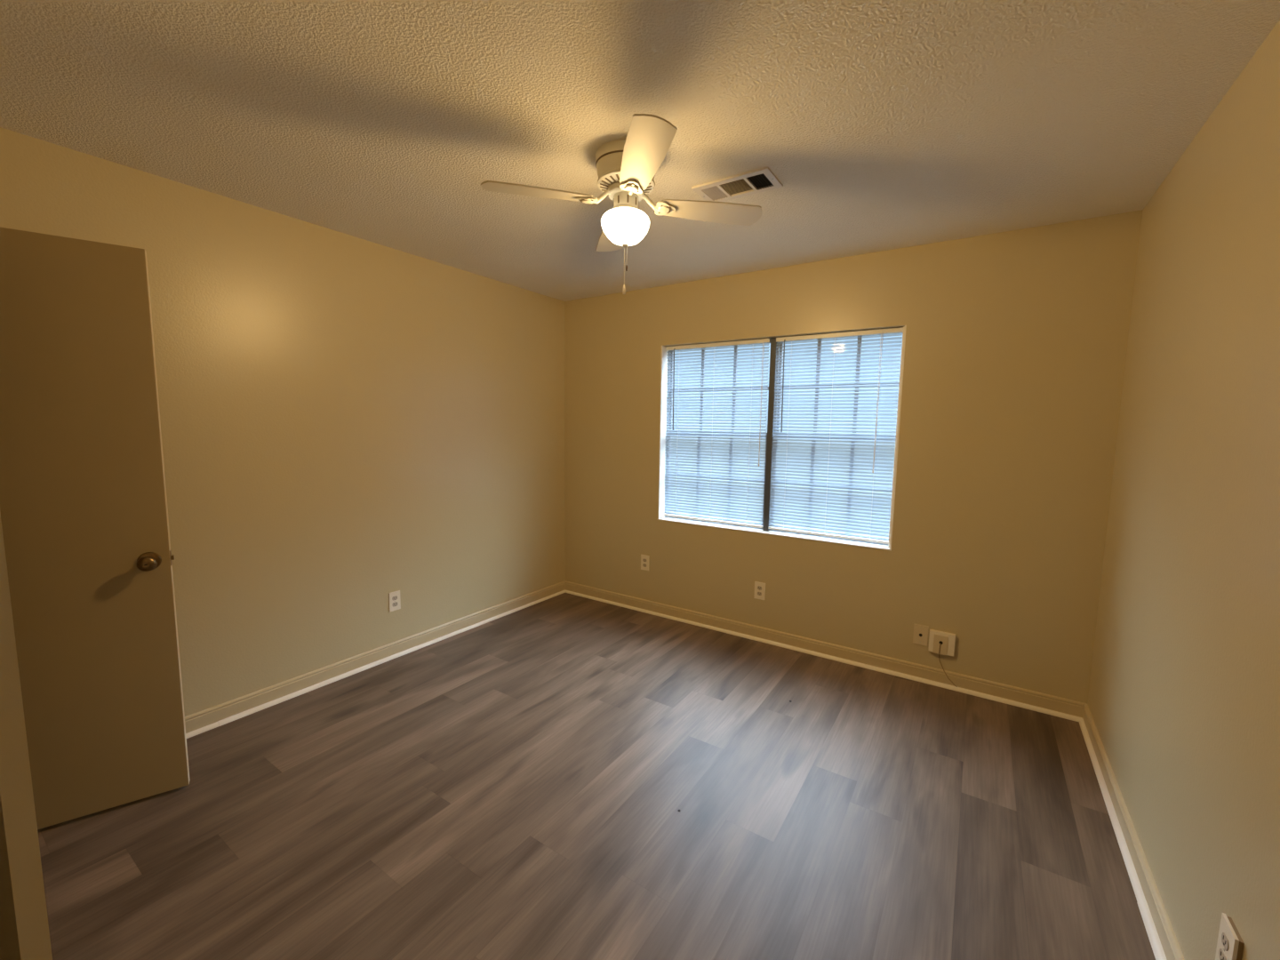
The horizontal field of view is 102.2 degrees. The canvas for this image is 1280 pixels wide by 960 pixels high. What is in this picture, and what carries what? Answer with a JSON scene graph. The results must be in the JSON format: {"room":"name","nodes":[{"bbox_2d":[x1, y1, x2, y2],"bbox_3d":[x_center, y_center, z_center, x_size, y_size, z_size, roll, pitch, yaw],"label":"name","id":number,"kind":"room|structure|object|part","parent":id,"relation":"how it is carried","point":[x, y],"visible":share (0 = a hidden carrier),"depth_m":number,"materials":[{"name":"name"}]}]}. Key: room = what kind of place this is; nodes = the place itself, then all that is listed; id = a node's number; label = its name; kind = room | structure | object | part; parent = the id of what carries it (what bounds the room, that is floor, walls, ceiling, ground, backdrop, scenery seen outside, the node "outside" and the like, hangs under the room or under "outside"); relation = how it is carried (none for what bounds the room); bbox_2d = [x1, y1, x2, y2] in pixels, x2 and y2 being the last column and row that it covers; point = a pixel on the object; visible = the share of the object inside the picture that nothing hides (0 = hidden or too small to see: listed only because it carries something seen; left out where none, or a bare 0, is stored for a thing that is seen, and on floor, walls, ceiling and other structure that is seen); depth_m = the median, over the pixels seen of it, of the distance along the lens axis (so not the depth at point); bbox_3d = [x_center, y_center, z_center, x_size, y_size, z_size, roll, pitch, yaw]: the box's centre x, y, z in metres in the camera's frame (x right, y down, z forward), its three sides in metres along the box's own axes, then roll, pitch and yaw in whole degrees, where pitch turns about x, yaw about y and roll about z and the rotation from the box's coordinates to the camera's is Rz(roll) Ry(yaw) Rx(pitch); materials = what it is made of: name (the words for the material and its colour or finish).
{"room":"empty bedroom","nodes":[
{"label":"empty bedroom","id":0,"kind":"room"},
{"bbox_2d":[0,127,564,716],"bbox_3d":[-1.944,-0.072,2.495,0.120,2.440,4.880,5,7,33],"label":"wall","id":1,"kind":"structure","parent":0,"point":[348,422],"depth_m":2.73,"materials":[{"name":"paint"}]},
{"bbox_2d":[184,581,564,733],"bbox_3d":[-1.536,1.046,3.139,0.012,0.092,3.216,5,7,33],"label":"baseboard","id":2,"kind":"structure","parent":1,"relation":"attached to","point":[193,722],"depth_m":2.93,"materials":[{"name":"beige paint"}]},
{"bbox_2d":[185,589,565,738],"bbox_3d":[-1.524,1.084,3.135,0.019,0.019,3.216,5,7,33],"label":"trim","id":3,"kind":"structure","parent":1,"relation":"attached to","point":[264,706],"depth_m":2.91,"materials":[{"name":"beige paint"}]},
{"bbox_2d":[388,590,400,612],"bbox_3d":[-1.500,0.741,3.157,0.009,0.117,0.072,5,7,33],"label":"wall outlet","id":4,"kind":"object","parent":1,"relation":"attached to","point":[394,597],"visible":1,"depth_m":3.15,"materials":[{"name":"plastic"}]},
{"bbox_2d":[37,592,1155,959],"bbox_3d":[-0.471,1.326,1.648,3.700,0.120,4.880,5,7,33],"label":"floor","id":5,"kind":"structure","parent":0,"point":[514,786],"depth_m":1.87,"materials":[{"name":"plastic"}]},
{"bbox_2d":[0,0,1279,301],"bbox_3d":[-0.433,-1.219,1.379,3.700,0.120,4.880,5,7,33],"label":"ceiling","id":6,"kind":"structure","parent":0,"point":[882,125],"depth_m":1.63,"materials":[{"name":"white paint"}]},
{"bbox_2d":[480,113,761,294],"bbox_3d":[-0.050,-0.961,1.944,0.825,0.501,0.840,5,7,33],"label":"ceiling fan","id":7,"kind":"object","parent":6,"relation":"hanging from","point":[627,169],"visible":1,"depth_m":1.88,"materials":[{"name":"beige paint"}]},
{"bbox_3d":[-0.364,-1.031,1.851,0.394,0.032,0.127,-1,6,-17],"label":"blade","id":8,"kind":"part","parent":7,"relation":"part of","materials":[{"name":"laminate"}]},
{"bbox_3d":[-0.115,-1.077,2.275,0.127,0.029,0.404,0,6,-10],"label":"blade","id":9,"kind":"part","parent":7,"relation":"part of","materials":[{"name":"laminate"}]},
{"bbox_3d":[-0.060,-0.817,1.974,0.004,0.142,0.004,5,7,33],"label":"pull chain","id":10,"kind":"part","parent":7,"relation":"part of","materials":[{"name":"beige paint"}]},
{"bbox_3d":[0.009,-1.012,1.612,0.127,0.029,0.416,0,6,-10],"label":"blade","id":11,"kind":"part","parent":7,"relation":"part of","materials":[{"name":"laminate"}]},
{"bbox_3d":[0.274,-1.034,1.993,0.400,0.035,0.127,0,6,-8],"label":"blade","id":12,"kind":"part","parent":7,"relation":"part of","materials":[{"name":"laminate"}]},
{"bbox_2d":[691,166,783,201],"bbox_3d":[0.405,-1.224,2.156,0.330,0.010,0.181,5,7,33],"label":"ceiling vent","id":13,"kind":"object","parent":6,"relation":"in","point":[762,180],"visible":0.97,"depth_m":2.15,"materials":[{"name":"metal"}]},
{"bbox_2d":[564,209,1142,703],"bbox_3d":[0.851,-0.134,3.472,3.460,2.440,0.160,5,7,33],"label":"wall","id":14,"kind":"structure","parent":0,"point":[1016,343],"depth_m":2.85,"materials":[{"name":"paint"}]},
{"bbox_2d":[640,554,649,570],"bbox_3d":[0.038,0.639,3.985,0.072,0.117,0.009,5,7,33],"label":"wall outlet","id":15,"kind":"object","parent":14,"relation":"attached to","point":[644,559],"visible":1,"depth_m":3.98,"materials":[{"name":"plastic"}]},
{"bbox_2d":[664,343,768,529],"bbox_3d":[0.549,-0.324,3.705,0.792,1.278,0.060,5,7,33],"label":"window","id":16,"kind":"structure","parent":14,"relation":"in","point":[760,343],"depth_m":3.70,"materials":[{"name":"metal"}]},
{"bbox_3d":[0.535,-0.031,3.721,0.776,0.631,0.020,5,7,33],"label":"sash","id":17,"kind":"part","parent":16,"relation":"part of","materials":[{"name":"metal"}]},
{"bbox_2d":[663,338,770,527],"bbox_3d":[0.513,-0.327,3.645,0.778,1.254,0.040,5,7,33],"label":"window blind","id":18,"kind":"object","parent":16,"relation":"attached to","point":[733,504],"visible":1,"depth_m":3.63,"materials":[{"name":"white plastic"}]},
{"bbox_3d":[0.507,0.290,3.715,0.778,0.012,0.020,5,7,33],"label":"rail","id":19,"kind":"part","parent":18,"relation":"part of","materials":[{"name":"white plastic"}]},
{"bbox_3d":[0.803,-0.499,3.419,0.012,0.822,0.013,5,7,33],"label":"lift cord","id":20,"kind":"part","parent":18,"relation":"part of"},
{"bbox_3d":[0.557,-0.632,3.678,0.776,0.644,0.020,5,7,33],"label":"sash","id":21,"kind":"part","parent":16,"relation":"part of","materials":[{"name":"glass"}]},
{"bbox_2d":[753,581,765,599],"bbox_3d":[0.808,0.748,3.483,0.072,0.117,0.009,5,7,33],"label":"wall outlet","id":22,"kind":"object","parent":14,"relation":"attached to","point":[759,587],"visible":1,"depth_m":3.48,"materials":[{"name":"plastic"}]},
{"bbox_2d":[762,337,777,531],"bbox_3d":[0.887,-0.294,3.466,0.038,1.278,0.095,5,7,33],"label":"trim","id":23,"kind":"structure","parent":14,"relation":"attached to","point":[773,344],"depth_m":3.42,"materials":[{"name":"grey metal"}]},
{"bbox_2d":[657,517,891,551],"bbox_3d":[0.845,0.346,3.518,1.600,0.008,0.166,5,7,33],"label":"trim","id":24,"kind":"structure","parent":14,"relation":"attached to","point":[683,521],"depth_m":3.40,"materials":[{"name":"white paint"}]},
{"bbox_2d":[657,325,906,549],"bbox_3d":[0.856,-0.293,3.453,1.600,1.278,0.160,5,7,33],"label":"trim","id":25,"kind":"structure","parent":14,"relation":"attached to","point":[664,352],"depth_m":3.80,"materials":[{"name":"white paint"}]},
{"bbox_2d":[661,323,906,346],"bbox_3d":[0.866,-0.932,3.386,1.600,0.008,0.160,5,7,33],"label":"trim","id":26,"kind":"structure","parent":14,"relation":"attached to","point":[900,324],"depth_m":3.26,"materials":[{"name":"paint"}]},
{"bbox_2d":[565,590,1082,721],"bbox_3d":[0.777,1.078,3.515,3.460,0.019,0.019,5,7,33],"label":"trim","id":27,"kind":"structure","parent":14,"relation":"attached to","point":[844,660],"depth_m":3.14,"materials":[{"name":"beige paint"}]},
{"bbox_2d":[564,580,1086,717],"bbox_3d":[0.786,1.041,3.524,3.460,0.092,0.012,5,7,33],"label":"baseboard","id":28,"kind":"structure","parent":14,"relation":"attached to","point":[1036,699],"depth_m":3.16,"materials":[{"name":"beige paint"}]},
{"bbox_2d":[769,332,902,545],"bbox_3d":[1.225,-0.267,3.261,0.754,1.278,0.060,5,7,33],"label":"window","id":29,"kind":"structure","parent":14,"relation":"in","point":[898,332],"depth_m":3.28,"materials":[{"name":"metal"}]},
{"bbox_3d":[1.211,0.026,3.276,0.738,0.631,0.020,5,7,33],"label":"sash","id":30,"kind":"part","parent":29,"relation":"part of","materials":[{"name":"metal"}]},
{"bbox_2d":[768,327,903,543],"bbox_3d":[1.181,-0.271,3.205,0.736,1.254,0.040,5,7,33],"label":"window blind","id":31,"kind":"object","parent":29,"relation":"attached to","point":[850,516],"visible":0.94,"depth_m":3.19,"materials":[{"name":"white plastic"}]},
{"bbox_3d":[1.175,0.347,3.276,0.736,0.012,0.020,5,7,33],"label":"rail","id":32,"kind":"part","parent":31,"relation":"part of","materials":[{"name":"white plastic"}]},
{"bbox_3d":[1.395,-0.450,3.030,0.012,0.822,0.013,5,7,33],"label":"lift cord","id":33,"kind":"part","parent":31,"relation":"part of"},
{"bbox_3d":[1.233,-0.575,3.233,0.738,0.644,0.020,5,7,33],"label":"sash","id":34,"kind":"part","parent":29,"relation":"part of","materials":[{"name":"glass"}]},
{"bbox_2d":[912,624,928,646],"bbox_3d":[1.609,0.889,2.958,0.072,0.114,0.017,5,7,33],"label":"plate","id":35,"kind":"object","parent":14,"relation":"attached to","point":[920,631],"visible":1,"depth_m":2.96,"materials":[{"name":"beige plastic"}]},
{"bbox_2d":[928,629,957,687],"bbox_3d":[1.703,1.000,2.896,0.151,0.292,0.035,5,7,33],"label":"box","id":36,"kind":"object","parent":14,"relation":"attached to","point":[940,642],"visible":1,"depth_m":2.88,"materials":[{"name":"plastic"}]},
{"bbox_3d":[1.683,0.923,2.890,0.070,0.106,0.005,5,7,33],"label":"panel","id":37,"kind":"part","parent":36,"relation":"part of","materials":[{"name":"beige plastic"}]},
{"bbox_3d":[1.723,1.031,2.883,0.099,0.234,0.032,5,7,33],"label":"phone cord","id":38,"kind":"part","parent":36,"relation":"part of","materials":[{"name":"plastic"}]},
{"bbox_2d":[1087,19,1279,959],"bbox_3d":[1.040,0.179,0.532,0.120,2.440,4.880,5,7,33],"label":"wall","id":39,"kind":"structure","parent":0,"point":[1183,702],"depth_m":1.43,"materials":[{"name":"paint"}]},
{"bbox_2d":[1079,718,1167,959],"bbox_3d":[0.943,1.379,0.687,0.019,0.019,4.600,5,7,33],"label":"trim","id":40,"kind":"structure","parent":39,"relation":"attached to","point":[1147,917],"depth_m":1.74,"materials":[{"name":"beige paint"}]},
{"bbox_2d":[1082,703,1184,959],"bbox_3d":[0.956,1.344,0.675,0.012,0.092,4.600,5,7,33],"label":"baseboard","id":41,"kind":"structure","parent":39,"relation":"attached to","point":[1171,947],"depth_m":1.70,"materials":[{"name":"beige paint"}]},
{"bbox_2d":[1215,912,1244,959],"bbox_3d":[1.269,1.017,1.113,0.017,0.117,0.072,5,7,33],"label":"wall outlet","id":42,"kind":"object","parent":39,"relation":"attached to","point":[1230,944],"visible":1,"depth_m":1.11,"materials":[{"name":"plastic"}]},
{"bbox_2d":[1218,948,1226,959],"bbox_3d":[1.263,1.036,1.119,0.002,0.025,0.033,5,7,33],"label":"socket","id":43,"kind":"object","parent":42,"relation":"attached to","point":[1222,953],"depth_m":1.12,"materials":[{"name":"plastic"}]},
{"bbox_2d":[1221,932,1229,951],"bbox_3d":[1.264,0.997,1.114,0.002,0.025,0.033,5,7,33],"label":"socket","id":44,"kind":"object","parent":42,"relation":"attached to","point":[1225,936],"depth_m":1.11,"materials":[{"name":"plastic"}]},
{"bbox_3d":[-1.001,0.132,0.689,3.460,2.440,0.115,5,7,33],"label":"wall","id":45,"kind":"structure","parent":0,"visible":0},
{"bbox_2d":[0,512,52,959],"bbox_3d":[-0.981,0.313,0.750,0.948,2.056,0.019,5,7,33],"label":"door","id":46,"kind":"structure","parent":45,"relation":"in","point":[24,926],"depth_m":0.49,"materials":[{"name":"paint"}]},
{"bbox_2d":[0,226,190,829],"bbox_3d":[-1.995,0.205,1.755,0.602,2.012,0.172,-3,7,-35],"label":"door","id":47,"kind":"structure","parent":45,"relation":"in","point":[84,509],"depth_m":1.79,"materials":[{"name":"paint"}]},
{"bbox_3d":[-1.776,0.298,1.863,0.066,0.066,0.069,-3,7,-35],"label":"knob","id":48,"kind":"part","parent":47,"relation":"part of","materials":[{"name":"gold metal"}]},
{"bbox_3d":[-1.757,0.291,1.938,0.010,0.056,0.025,-3,7,-35],"label":"latch plate","id":49,"kind":"part","parent":47,"relation":"part of","materials":[{"name":"metal"}]}
]}

